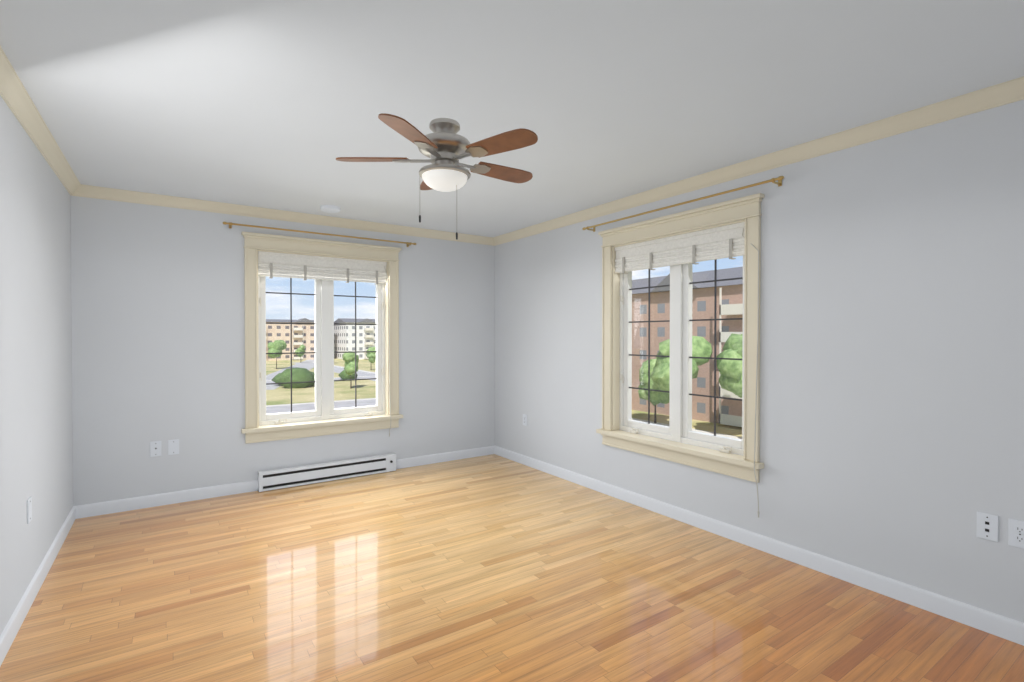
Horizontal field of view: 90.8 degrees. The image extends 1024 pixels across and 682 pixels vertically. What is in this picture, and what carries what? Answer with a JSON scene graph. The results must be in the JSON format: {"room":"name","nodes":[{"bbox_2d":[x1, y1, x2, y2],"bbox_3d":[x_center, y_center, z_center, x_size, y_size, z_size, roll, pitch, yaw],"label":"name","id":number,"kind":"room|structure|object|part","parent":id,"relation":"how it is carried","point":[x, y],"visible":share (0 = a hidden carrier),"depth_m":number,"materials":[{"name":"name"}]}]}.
{"room":"empty bedroom","nodes":[
{"label":"empty bedroom","id":0,"kind":"room"},
{"bbox_2d":[0,95,72,635],"bbox_3d":[-1.679,0.106,1.266,0.200,2.605,5.600,0,1,-34],"label":"wall","id":1,"kind":"structure","parent":0,"point":[36,444],"depth_m":2.56,"materials":[{"name":"paint"}]},
{"bbox_2d":[27,497,31,523],"bbox_3d":[-2.386,0.836,2.498,0.007,0.116,0.072,0,1,-34],"label":"electrical outlet","id":2,"kind":"object","parent":1,"relation":"attached to","point":[29,509],"visible":1,"depth_m":2.48,"materials":[{"name":"white plastic"}]},
{"bbox_2d":[0,505,79,665],"bbox_3d":[-1.591,1.262,1.338,0.014,0.092,5.600,0,1,-34],"label":"baseboard","id":3,"kind":"structure","parent":1,"relation":"attached to","point":[9,633],"depth_m":2.53,"materials":[{"name":"white paint"}]},
{"bbox_2d":[0,46,83,196],"bbox_3d":[-1.570,-1.060,1.328,0.064,0.076,5.600,0,1,-34],"label":"crown molding","id":4,"kind":"structure","parent":1,"relation":"attached to","point":[15,96],"depth_m":2.49,"materials":[{"name":"beige wood"}]},
{"bbox_2d":[71,196,494,505],"bbox_3d":[-1.738,0.071,4.732,4.000,2.605,0.200,0,1,-34],"label":"wall","id":5,"kind":"structure","parent":0,"point":[158,322],"depth_m":4.09,"materials":[{"name":"paint"}]},
{"bbox_2d":[150,441,161,456],"bbox_3d":[-2.762,0.837,3.916,0.072,0.116,0.012,0,1,-34],"label":"electrical outlet","id":6,"kind":"object","parent":5,"relation":"attached to","point":[155,448],"visible":1,"depth_m":3.91,"materials":[{"name":"white plastic"}]},
{"bbox_2d":[168,439,178,454],"bbox_3d":[-2.668,0.836,3.982,0.072,0.116,0.007,0,1,-34],"label":"electrical outlet","id":7,"kind":"object","parent":5,"relation":"attached to","point":[173,446],"visible":1,"depth_m":3.98,"materials":[{"name":"white plastic"}]},
{"bbox_2d":[80,446,491,517],"bbox_3d":[-1.678,1.229,4.655,3.540,0.092,0.014,0,1,-34],"label":"baseboard","id":8,"kind":"structure","parent":5,"relation":"attached to","point":[121,505],"depth_m":4.08,"materials":[{"name":"white paint"}]},
{"bbox_2d":[84,185,491,244],"bbox_3d":[-1.664,-1.092,4.611,3.420,0.076,0.064,0,1,-34],"label":"crown molding","id":9,"kind":"structure","parent":5,"relation":"attached to","point":[96,192],"depth_m":4.31,"materials":[{"name":"beige wood"}]},
{"bbox_2d":[223,222,415,246],"bbox_3d":[-1.669,-0.963,4.594,1.682,0.048,0.089,0,1,-34],"label":"curtain rod","id":10,"kind":"object","parent":5,"relation":"attached to","point":[408,244],"visible":1,"depth_m":4.49,"materials":[{"name":"gold metal"}]},
{"bbox_2d":[241,232,402,443],"bbox_3d":[-1.708,0.012,4.661,1.414,1.855,0.197,0,1,-34],"label":"window","id":11,"kind":"structure","parent":5,"relation":"in","point":[253,430],"depth_m":4.58,"materials":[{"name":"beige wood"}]},
{"bbox_2d":[266,278,315,412],"bbox_3d":[-1.999,-0.024,4.569,0.419,1.344,0.008,0,1,-34],"label":"grille","id":12,"kind":"object","parent":11,"relation":"attached to","point":[291,323],"depth_m":4.57,"materials":[{"name":"grey metal"}]},
{"bbox_3d":[-1.762,-0.026,4.739,1.010,1.352,0.006,0,1,-34],"label":"glass","id":13,"kind":"part","parent":11,"relation":"part of","materials":[{"name":"clear glass"}]},
{"bbox_2d":[260,297,383,424],"bbox_3d":[-1.731,0.176,4.697,1.114,1.114,0.052,0,1,-34],"label":"hardware piece","id":14,"kind":"object","parent":11,"relation":"attached to","point":[368,414],"visible":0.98,"depth_m":4.90,"materials":[{"name":"white"}]},
{"bbox_2d":[258,251,386,283],"bbox_3d":[-1.714,-0.668,4.663,1.138,0.208,0.047,0,1,-34],"label":"window blind","id":15,"kind":"object","parent":11,"relation":"attached to","point":[318,267],"visible":0.83,"depth_m":4.62,"materials":[{"name":"fabric"}]},
{"bbox_2d":[269,263,272,277],"bbox_3d":[-2.098,-0.612,4.395,0.022,0.131,0.042,0,1,-34],"label":"strap","id":16,"kind":"object","parent":15,"relation":"attached to","point":[271,271],"depth_m":4.38,"materials":[{"name":"grey fabric"}]},
{"bbox_2d":[303,265,306,279],"bbox_3d":[-1.868,-0.614,4.552,0.022,0.131,0.042,0,1,-34],"label":"strap","id":17,"kind":"object","parent":15,"relation":"attached to","point":[305,266],"depth_m":4.53,"materials":[{"name":"grey fabric"}]},
{"bbox_2d":[346,268,348,282],"bbox_3d":[-1.553,-0.616,4.765,0.022,0.131,0.042,0,1,-34],"label":"strap","id":18,"kind":"object","parent":15,"relation":"attached to","point":[347,268],"depth_m":4.75,"materials":[{"name":"grey fabric"}]},
{"bbox_2d":[334,282,376,406],"bbox_3d":[-1.515,-0.028,4.897,0.419,1.344,0.008,0,1,-34],"label":"grille","id":19,"kind":"object","parent":11,"relation":"attached to","point":[355,296],"depth_m":4.89,"materials":[{"name":"grey metal"}]},
{"bbox_3d":[-1.217,0.096,4.941,0.041,1.681,0.107,0,1,-34],"label":"cord","id":20,"kind":"part","parent":11,"relation":"part of","materials":[{"name":"grey plastic"}]},
{"bbox_2d":[258,453,395,491],"bbox_3d":[-1.648,1.191,4.620,1.210,0.160,0.074,0,1,-34],"label":"heater","id":21,"kind":"object","parent":5,"relation":"attached to","point":[268,480],"visible":1,"depth_m":4.56,"materials":[{"name":"white metal"}]},
{"bbox_2d":[0,454,1023,681],"bbox_3d":[-0.108,1.358,2.346,4.000,0.120,6.000,0,1,-34],"label":"floor","id":22,"kind":"structure","parent":0,"point":[492,568],"depth_m":2.52,"materials":[{"name":"brown wood"}]},
{"bbox_2d":[0,0,1023,236],"bbox_3d":[-0.108,-1.167,2.321,4.000,0.120,6.000,0,1,-34],"label":"ceiling","id":23,"kind":"structure","parent":0,"point":[277,104],"depth_m":2.19,"materials":[{"name":"paint"}]},
{"bbox_2d":[320,205,340,212],"bbox_3d":[-1.532,-1.107,4.259,0.164,0.038,0.164,0,1,-34],"label":"smoke detector","id":24,"kind":"object","parent":23,"relation":"attached to","point":[330,209],"visible":1,"depth_m":4.21,"materials":[{"name":"white plastic"}]},
{"bbox_2d":[336,113,537,239],"bbox_3d":[-0.312,-0.812,2.614,1.025,0.596,1.062,0,1,-34],"label":"ceiling fan","id":25,"kind":"object","parent":23,"relation":"hanging from","point":[444,146],"visible":1,"depth_m":2.50,"materials":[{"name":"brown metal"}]},
{"bbox_3d":[-0.329,-0.976,2.596,0.503,0.268,0.517,0,1,-34],"label":"motor","id":26,"kind":"part","parent":25,"relation":"part of","materials":[{"name":"silver metal"}]},
{"bbox_3d":[-0.344,-0.808,2.587,0.232,0.072,0.232,0,1,-34],"label":"globe","id":27,"kind":"part","parent":25,"relation":"part of","materials":[{"name":"white glass"}]},
{"bbox_2d":[495,100,1023,622],"bbox_3d":[1.464,0.085,3.402,0.200,2.605,5.600,0,1,-34],"label":"wall","id":28,"kind":"structure","parent":0,"point":[891,356],"depth_m":2.65,"materials":[{"name":"paint"}]},
{"bbox_2d":[523,414,526,425],"bbox_3d":[0.131,0.809,5.183,0.009,0.116,0.072,0,1,-34],"label":"electrical outlet","id":29,"kind":"object","parent":28,"relation":"attached to","point":[525,419],"visible":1,"depth_m":5.17,"materials":[{"name":"white plastic"}]},
{"bbox_2d":[596,193,763,517],"bbox_3d":[1.173,0.087,3.694,0.197,1.985,1.414,0,1,-34],"label":"window","id":30,"kind":"structure","parent":28,"relation":"in","point":[748,465],"depth_m":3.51,"materials":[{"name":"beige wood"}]},
{"bbox_2d":[629,269,669,423],"bbox_3d":[1.082,-0.019,3.984,0.008,1.344,0.419,0,1,-34],"label":"grille","id":31,"kind":"object","parent":30,"relation":"attached to","point":[648,287],"depth_m":3.98,"materials":[{"name":"grey metal"}]},
{"bbox_2d":[620,295,731,452],"bbox_3d":[1.208,0.186,3.719,0.052,1.114,1.114,0,1,-34],"label":"hardware piece","id":32,"kind":"object","parent":30,"relation":"attached to","point":[723,449],"visible":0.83,"depth_m":4.03,"materials":[{"name":"white"}]},
{"bbox_2d":[615,222,744,272],"bbox_3d":[1.183,-0.659,3.693,0.047,0.208,1.138,0,1,-34],"label":"window blind","id":33,"kind":"object","parent":30,"relation":"attached to","point":[712,244],"visible":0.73,"depth_m":3.61,"materials":[{"name":"fabric"}]},
{"bbox_2d":[622,257,627,273],"bbox_3d":[0.914,-0.609,4.078,0.042,0.131,0.022,0,1,-34],"label":"strap","id":34,"kind":"object","parent":33,"relation":"attached to","point":[623,258],"depth_m":4.06,"materials":[{"name":"grey fabric"}]},
{"bbox_2d":[649,252,654,269],"bbox_3d":[1.070,-0.607,3.847,0.042,0.131,0.022,0,1,-34],"label":"strap","id":35,"kind":"object","parent":33,"relation":"attached to","point":[650,268],"depth_m":3.84,"materials":[{"name":"grey fabric"}]},
{"bbox_2d":[692,245,698,263],"bbox_3d":[1.284,-0.604,3.533,0.042,0.131,0.022,0,1,-34],"label":"strap","id":36,"kind":"object","parent":33,"relation":"attached to","point":[693,254],"depth_m":3.52,"materials":[{"name":"grey fabric"}]},
{"bbox_2d":[729,238,735,259],"bbox_3d":[1.441,-0.601,3.302,0.042,0.131,0.022,0,1,-34],"label":"strap","id":37,"kind":"object","parent":33,"relation":"attached to","point":[730,240],"depth_m":3.29,"materials":[{"name":"grey fabric"}]},
{"bbox_3d":[1.252,-0.016,3.747,0.006,1.352,1.010,0,1,-34],"label":"glass","id":38,"kind":"part","parent":30,"relation":"part of","materials":[{"name":"clear glass"}]},
{"bbox_2d":[689,259,742,435],"bbox_3d":[1.410,-0.014,3.501,0.008,1.344,0.419,0,1,-34],"label":"grille","id":39,"kind":"object","parent":30,"relation":"attached to","point":[714,319],"depth_m":3.50,"materials":[{"name":"grey metal"}]},
{"bbox_3d":[1.483,0.179,3.159,0.107,1.811,0.151,0,1,-34],"label":"cord","id":40,"kind":"part","parent":30,"relation":"part of","materials":[{"name":"white fabric"}]},
{"bbox_2d":[582,176,783,231],"bbox_3d":[1.116,-0.953,3.645,0.089,0.048,1.712,0,1,-34],"label":"curtain rod","id":41,"kind":"object","parent":28,"relation":"attached to","point":[779,179],"visible":1,"depth_m":3.38,"materials":[{"name":"gold metal"}]},
{"bbox_2d":[492,445,1023,645],"bbox_3d":[1.375,1.242,3.353,0.014,0.092,5.600,0,1,-34],"label":"baseboard","id":42,"kind":"structure","parent":28,"relation":"attached to","point":[1004,627],"depth_m":2.85,"materials":[{"name":"white paint"}]},
{"bbox_2d":[492,76,1023,245],"bbox_3d":[1.354,-1.079,3.316,0.064,0.076,5.600,0,1,-34],"label":"crown molding","id":43,"kind":"structure","parent":28,"relation":"attached to","point":[1011,91],"depth_m":2.82,"materials":[{"name":"beige wood"}]},
{"bbox_2d":[976,511,998,541],"bbox_3d":[2.122,0.829,2.255,0.007,0.116,0.072,0,1,-34],"label":"electrical outlet","id":44,"kind":"object","parent":28,"relation":"attached to","point":[987,526],"visible":1,"depth_m":2.25,"materials":[{"name":"white plastic"}]},
{"bbox_2d":[1008,518,1023,548],"bbox_3d":[2.181,0.830,2.167,0.009,0.116,0.072,0,1,-34],"label":"electrical outlet","id":45,"kind":"object","parent":28,"relation":"attached to","point":[1016,534],"visible":1,"depth_m":2.17,"materials":[{"name":"white plastic"}]},
{"label":"outside","id":46,"kind":"structure","parent":0,"visible":0},
{"bbox_2d":[266,358,741,436],"bbox_3d":[-42.981,8.567,151.264,700.000,0.500,700.000,0,1,-34],"label":"lawn","id":47,"kind":"structure","parent":46,"point":[368,386],"depth_m":84.75,"materials":[{"name":"green plant"}]},
{"bbox_2d":[266,322,314,360],"bbox_3d":[-99.864,0.057,209.976,44.000,15.349,20.000,0,1,-34],"label":"building","id":48,"kind":"structure","parent":47,"relation":"on","point":[285,333],"depth_m":205.11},
{"bbox_2d":[266,318,314,322],"bbox_3d":[-99.808,-8.517,209.808,45.000,1.800,21.200,0,1,-34],"label":"roofing","id":49,"kind":"object","parent":48,"relation":"on","point":[302,320],"depth_m":207.67,"materials":[{"name":"grey"}]},
{"bbox_2d":[292,328,303,359],"bbox_3d":[-87.177,0.101,205.540,4.000,14.750,1.599,0,1,-34],"label":"balcony","id":50,"kind":"object","parent":48,"relation":"attached to","point":[296,343],"depth_m":204.72,"materials":[{"name":"white concrete"}]},
{"bbox_2d":[272,367,357,388],"bbox_3d":[-39.448,7.213,104.510,18.802,4.269,17.641,0,1,-34],"label":"foliage","id":51,"kind":"object","parent":47,"relation":"on","point":[282,376],"depth_m":94.86,"materials":[{"name":"green plant"}]},
{"bbox_2d":[334,323,375,359],"bbox_3d":[-52.476,-0.143,230.089,51.000,15.349,20.000,0,1,-34],"label":"building","id":52,"kind":"structure","parent":47,"relation":"on","point":[344,335],"depth_m":211.26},
{"bbox_2d":[334,318,375,322],"bbox_3d":[-52.420,-8.817,229.920,52.000,2.000,21.200,0,1,-34],"label":"roofing","id":53,"kind":"object","parent":52,"relation":"on","point":[343,320],"depth_m":212.55,"materials":[{"name":"grey"}]},
{"bbox_2d":[364,328,373,358],"bbox_3d":[-60.052,0.038,211.883,4.000,14.750,1.599,0,1,-34],"label":"balcony","id":54,"kind":"object","parent":52,"relation":"attached to","point":[370,336],"depth_m":210.98,"materials":[{"name":"white concrete"}]},
{"bbox_2d":[260,360,700,446],"bbox_3d":[-15.968,8.474,134.228,273.984,0.025,306.068,0,1,14],"label":"street","id":55,"kind":"structure","parent":47,"relation":"on","point":[305,407],"depth_m":75.54,"materials":[{"name":"grey asphalt"}]},
{"bbox_2d":[266,362,741,438],"bbox_3d":[32.419,8.849,93.689,360.000,0.080,280.000,0,1,-34],"label":"pavement","id":56,"kind":"structure","parent":47,"relation":"on","point":[724,435],"depth_m":59.38,"materials":[{"name":"white"}]},
{"bbox_2d":[654,405,655,422],"bbox_3d":[16.052,7.429,56.555,0.241,3.600,0.242,0,1,32],"label":"trunk","id":57,"kind":"object","parent":47,"relation":"on","point":[655,405],"depth_m":56.49,"materials":[{"name":"brown"}]},
{"bbox_2d":[267,333,742,405],"bbox_3d":[-31.191,2.706,105.798,32.477,8.261,185.616,0,1,-34],"label":"foliage","id":58,"kind":"object","parent":57,"relation":"attached to","point":[644,382],"depth_m":48.42,"materials":[{"name":"green plant"}]},
{"bbox_2d":[632,285,742,422],"bbox_3d":[31.831,1.549,59.966,18.000,15.349,125.000,0,1,-34],"label":"building","id":59,"kind":"structure","parent":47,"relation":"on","point":[639,349],"depth_m":58.96,"materials":[{"name":"brown brick"}]},
{"bbox_2d":[632,267,742,293],"bbox_3d":[31.748,-7.745,59.817,19.200,3.240,126.000,0,1,-34],"label":"roofing","id":60,"kind":"object","parent":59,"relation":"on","point":[707,274],"depth_m":62.41,"materials":[{"name":"grey"}]},
{"bbox_2d":[719,288,742,426],"bbox_3d":[24.287,1.613,53.630,1.599,14.750,4.000,0,1,-34],"label":"balcony","id":61,"kind":"object","parent":59,"relation":"attached to","point":[728,311],"depth_m":54.08,"materials":[{"name":"white"}]}
]}

